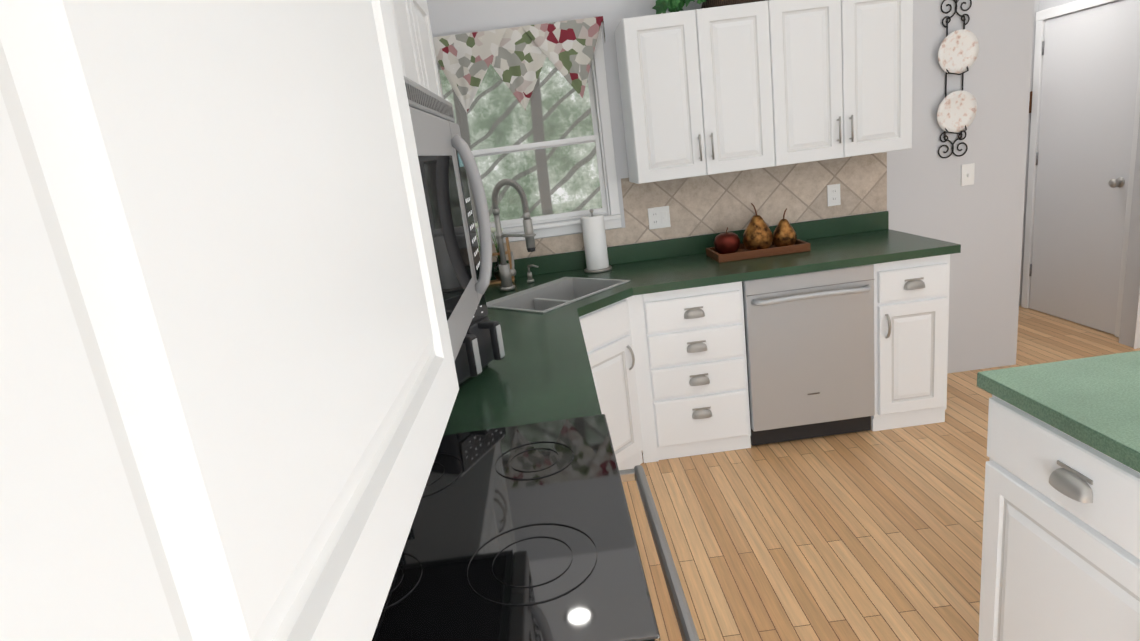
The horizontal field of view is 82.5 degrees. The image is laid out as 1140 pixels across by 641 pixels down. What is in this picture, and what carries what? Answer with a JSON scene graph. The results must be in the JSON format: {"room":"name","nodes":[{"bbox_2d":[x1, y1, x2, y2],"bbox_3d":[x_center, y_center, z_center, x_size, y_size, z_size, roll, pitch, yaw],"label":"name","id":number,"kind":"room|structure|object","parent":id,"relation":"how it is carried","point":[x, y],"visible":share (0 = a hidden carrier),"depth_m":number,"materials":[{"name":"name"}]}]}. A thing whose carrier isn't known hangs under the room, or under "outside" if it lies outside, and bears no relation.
{"room":"kitchen","nodes":[
{"label":"kitchen","id":0,"kind":"room"},
{"bbox_2d":[652,0,766,13],"bbox_3d":[0.886,-1.694,3.111,1.030,0.358,0.287,-7,14,-1],"label":"basket","id":1,"kind":"object","parent":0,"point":[661,6],"visible":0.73,"depth_m":3.08,"materials":[{"name":"wicker"}]},
{"bbox_2d":[427,0,1139,372],"bbox_3d":[1.893,-0.987,3.594,5.290,2.735,0.120,-7,14,-1],"label":"wall","id":2,"kind":"structure","parent":0,"point":[979,220],"depth_m":3.56,"materials":[{"name":"grey paint"}]},
{"bbox_2d":[436,27,621,244],"bbox_3d":[-0.252,-0.953,3.486,0.949,1.021,0.153,-7,14,-1],"label":"window","id":3,"kind":"structure","parent":2,"relation":"in","point":[612,220],"depth_m":3.52,"materials":[{"name":"white"}]},
{"bbox_2d":[433,16,605,112],"bbox_3d":[-0.254,-1.271,3.300,0.890,0.395,0.062,-7,14,-1],"label":"valance","id":4,"kind":"object","parent":3,"relation":"attached to","point":[515,57],"visible":0.98,"depth_m":3.26,"materials":[{"name":"fabric"}]},
{"bbox_2d":[479,152,886,261],"bbox_3d":[0.533,-0.624,3.555,2.437,0.358,0.014,-7,14,-1],"label":"tile backsplash","id":5,"kind":"structure","parent":2,"relation":"attached to","point":[710,204],"depth_m":3.54,"materials":[{"name":"tile"}]},
{"bbox_2d":[648,206,670,228],"bbox_3d":[0.489,-0.563,3.566,0.118,0.116,0.014,-7,14,-1],"label":"electrical outlet","id":6,"kind":"object","parent":5,"relation":"attached to","point":[658,217],"visible":1,"depth_m":3.57,"materials":[{"name":"white plastic"}]},
{"bbox_2d":[827,184,840,205],"bbox_3d":[1.453,-0.690,3.580,0.072,0.116,0.008,-7,14,-1],"label":"electrical outlet","id":7,"kind":"object","parent":5,"relation":"attached to","point":[833,195],"visible":1,"depth_m":3.58,"materials":[{"name":"white plastic"}]},
{"bbox_2d":[490,211,888,279],"bbox_3d":[0.548,-0.399,3.606,2.465,0.099,0.023,-7,14,-1],"label":"backsplash","id":8,"kind":"structure","parent":2,"relation":"attached to","point":[699,244],"depth_m":3.58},
{"bbox_2d":[615,0,778,183],"bbox_3d":[0.620,-1.118,3.264,0.683,0.756,0.336,-7,14,-1],"label":"upper cabinet","id":9,"kind":"object","parent":2,"relation":"attached to","point":[737,87],"depth_m":3.10,"materials":[{"name":"white wood"}]},
{"bbox_2d":[775,0,912,165],"bbox_3d":[1.296,-1.206,3.272,0.682,0.756,0.336,-7,14,-1],"label":"upper cabinet","id":10,"kind":"object","parent":2,"relation":"attached to","point":[843,68],"depth_m":3.11,"materials":[{"name":"white wood"}]},
{"bbox_2d":[937,0,978,157],"bbox_3d":[2.039,-1.283,3.430,0.216,0.828,0.056,-7,14,-1],"label":"plate rack","id":11,"kind":"object","parent":2,"relation":"attached to","point":[958,51],"visible":1,"depth_m":3.42,"materials":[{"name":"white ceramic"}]},
{"bbox_2d":[961,163,974,185],"bbox_3d":[2.194,-0.804,3.583,0.072,0.116,0.015,-7,14,-1],"label":"light switch","id":12,"kind":"object","parent":2,"relation":"attached to","point":[967,174],"visible":1,"depth_m":3.58,"materials":[{"name":"white plastic"}]},
{"bbox_2d":[1134,288,1139,348],"bbox_3d":[3.286,-0.861,3.624,0.090,2.135,0.003,-7,14,-1],"label":"trim","id":13,"kind":"structure","parent":2,"relation":"attached to","point":[1137,339],"depth_m":3.86,"materials":[{"name":"white wood"}]},
{"bbox_2d":[622,306,1139,640],"bbox_3d":[2.105,0.928,1.726,5.410,0.060,7.800,-7,14,-1],"label":"floor","id":14,"kind":"structure","parent":0,"point":[869,535],"depth_m":2.58,"materials":[{"name":"brown wood"}]},
{"bbox_2d":[372,414,699,640],"bbox_3d":[-0.152,0.677,1.303,0.741,1.188,0.760,-7,14,-1],"label":"range","id":15,"kind":"object","parent":14,"relation":"on","point":[525,532],"visible":0.46,"depth_m":1.09,"materials":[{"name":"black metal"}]},
{"bbox_2d":[579,294,658,469],"bbox_3d":[0.206,0.360,2.962,0.392,0.874,0.433,-7,14,-1],"label":"base cabinet","id":16,"kind":"object","parent":14,"relation":"on","point":[615,337],"visible":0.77,"depth_m":3.05,"materials":[{"name":"white wood"}]},
{"bbox_2d":[642,281,750,459],"bbox_3d":[0.614,0.186,3.429,0.470,0.874,0.662,-7,14,-1],"label":"base cabinet","id":17,"kind":"object","parent":14,"relation":"on","point":[696,343],"visible":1,"depth_m":3.13,"materials":[{"name":"white wood"}]},
{"bbox_2d":[742,264,874,445],"bbox_3d":[1.157,0.122,3.414,0.609,0.868,0.692,-7,14,-1],"label":"dishwasher","id":18,"kind":"object","parent":14,"relation":"on","point":[809,338],"visible":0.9,"depth_m":3.13,"materials":[{"name":"grey metal"}]},
{"bbox_2d":[871,254,949,430],"bbox_3d":[1.649,0.051,3.438,0.368,0.874,0.667,-7,14,-1],"label":"base cabinet","id":19,"kind":"object","parent":14,"relation":"on","point":[911,310],"visible":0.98,"depth_m":3.15,"materials":[{"name":"white wood"}]},
{"bbox_2d":[978,395,1139,640],"bbox_3d":[1.548,0.665,1.134,0.935,0.874,1.155,-7,14,-1],"label":"base cabinet","id":20,"kind":"object","parent":14,"relation":"on","point":[1061,543],"visible":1,"depth_m":1.38,"materials":[{"name":"white wood"}]},
{"bbox_2d":[977,351,1139,472],"bbox_3d":[1.526,0.342,0.558,0.987,0.038,2.133,-7,14,-1],"label":"countertop","id":21,"kind":"structure","parent":20,"relation":"on","point":[1093,402],"depth_m":1.40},
{"bbox_3d":[-0.211,0.605,2.228,0.667,0.874,1.066,-7,14,-1],"label":"base cabinet","id":22,"kind":"object","parent":14,"relation":"on","visible":0},
{"bbox_2d":[443,297,601,434],"bbox_3d":[-0.264,0.122,2.281,0.690,0.038,1.410,-7,14,-1],"label":"countertop","id":23,"kind":"structure","parent":22,"relation":"on","point":[540,371],"depth_m":1.94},
{"bbox_2d":[454,294,504,384],"bbox_3d":[-0.385,0.045,1.992,0.304,0.282,0.296,-1,16,23],"label":"air fryer","id":24,"kind":"object","parent":23,"relation":"on","point":[482,346],"visible":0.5,"depth_m":1.99,"materials":[{"name":"grey plastic"}]},
{"bbox_2d":[484,229,960,311],"bbox_3d":[0.577,-0.218,3.173,2.465,0.038,0.953,-7,14,-1],"label":"countertop","id":25,"kind":"structure","parent":22,"relation":"on","point":[887,245],"depth_m":3.14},
{"bbox_2d":[475,221,514,284],"bbox_3d":[-0.475,-0.362,3.470,0.310,0.347,0.082,-7,14,-1],"label":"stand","id":26,"kind":"object","parent":25,"relation":"on","point":[496,272],"visible":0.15,"depth_m":3.46,"materials":[{"name":"brown wood"}]},
{"bbox_2d":[491,179,535,290],"bbox_3d":[-0.275,-0.418,3.181,0.221,0.545,0.284,-7,14,-1],"label":"faucet","id":27,"kind":"object","parent":25,"relation":"on","point":[506,271],"visible":1,"depth_m":3.16,"materials":[{"name":"silver metal"}]},
{"bbox_2d":[527,264,538,282],"bbox_3d":[-0.195,-0.245,3.377,0.073,0.094,0.073,-7,14,-1],"label":"soap dispenser","id":28,"kind":"object","parent":25,"relation":"on","point":[529,275],"visible":0.96,"depth_m":3.38,"materials":[{"name":"silver metal"}]},
{"bbox_2d":[486,277,629,312],"bbox_3d":[-0.058,-0.040,3.084,0.430,0.191,0.600,6,20,43],"label":"sink","id":29,"kind":"object","parent":25,"relation":"in","point":[551,295],"visible":0.21,"depth_m":3.17,"materials":[{"name":"silver metal"}]},
{"bbox_2d":[581,209,611,272],"bbox_3d":[0.132,-0.429,3.460,0.150,0.331,0.150,-7,14,-1],"label":"paper towel","id":30,"kind":"object","parent":25,"relation":"on","point":[594,239],"visible":1,"depth_m":3.42,"materials":[{"name":"white paper"}]},
{"bbox_2d":[706,203,810,262],"bbox_3d":[0.963,-0.480,3.381,0.470,0.264,0.260,-7,14,-1],"label":"tray","id":31,"kind":"object","parent":25,"relation":"on","point":[759,240],"visible":1,"depth_m":3.34,"materials":[{"name":"brown wood"}]},
{"bbox_2d":[1019,0,1075,305],"bbox_3d":[2.664,-1.170,4.186,1.700,2.600,1.050,-7,14,-1],"label":"wall","id":32,"kind":"structure","parent":0,"point":[1040,5],"depth_m":4.56,"materials":[{"name":"white paint"}]},
{"bbox_2d":[1029,91,1031,112],"bbox_3d":[3.107,-1.510,4.545,0.275,0.145,0.062,-7,14,-1],"label":"coat rack","id":33,"kind":"object","parent":32,"relation":"attached to","point":[1030,105],"visible":0.12,"depth_m":4.56,"materials":[{"name":"brown wood"}]},
{"bbox_2d":[1021,0,1139,337],"bbox_3d":[3.293,-0.984,4.226,0.095,2.064,0.884,-7,14,-1],"label":"hall door","id":34,"kind":"structure","parent":32,"relation":"in","point":[1085,113],"depth_m":4.20,"materials":[{"name":"white paint"}]},
{"bbox_3d":[-0.655,0.121,0.595,0.120,2.735,6.250,-7,14,-1],"label":"wall","id":35,"kind":"structure","parent":0,"visible":0},
{"bbox_2d":[0,0,458,640],"bbox_3d":[-0.382,-0.127,0.063,0.467,0.810,1.218,-7,14,-1],"label":"upper cabinet","id":36,"kind":"object","parent":35,"relation":"attached to","point":[228,386],"visible":1,"depth_m":0.24,"materials":[{"name":"white wood"}]},
{"bbox_2d":[390,0,442,97],"bbox_3d":[-0.544,-0.601,1.854,0.312,0.756,0.966,-7,14,-1],"label":"upper cabinet","id":37,"kind":"object","parent":35,"relation":"attached to","point":[411,18],"visible":0.08,"depth_m":1.91,"materials":[{"name":"white wood"}]},
{"bbox_2d":[404,76,491,361],"bbox_3d":[-0.391,-0.148,1.082,0.479,0.424,0.758,-7,14,-1],"label":"microwave","id":38,"kind":"object","parent":35,"relation":"attached to","point":[447,163],"visible":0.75,"depth_m":1.12,"materials":[{"name":"silver metal"}]},
{"label":"outside","id":39,"kind":"structure","parent":0,"visible":0},
{"bbox_2d":[439,57,601,222],"bbox_3d":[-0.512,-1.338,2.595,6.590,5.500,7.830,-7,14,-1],"label":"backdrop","id":40,"kind":"structure","parent":39,"point":[489,101],"depth_m":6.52,"materials":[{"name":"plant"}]}
]}

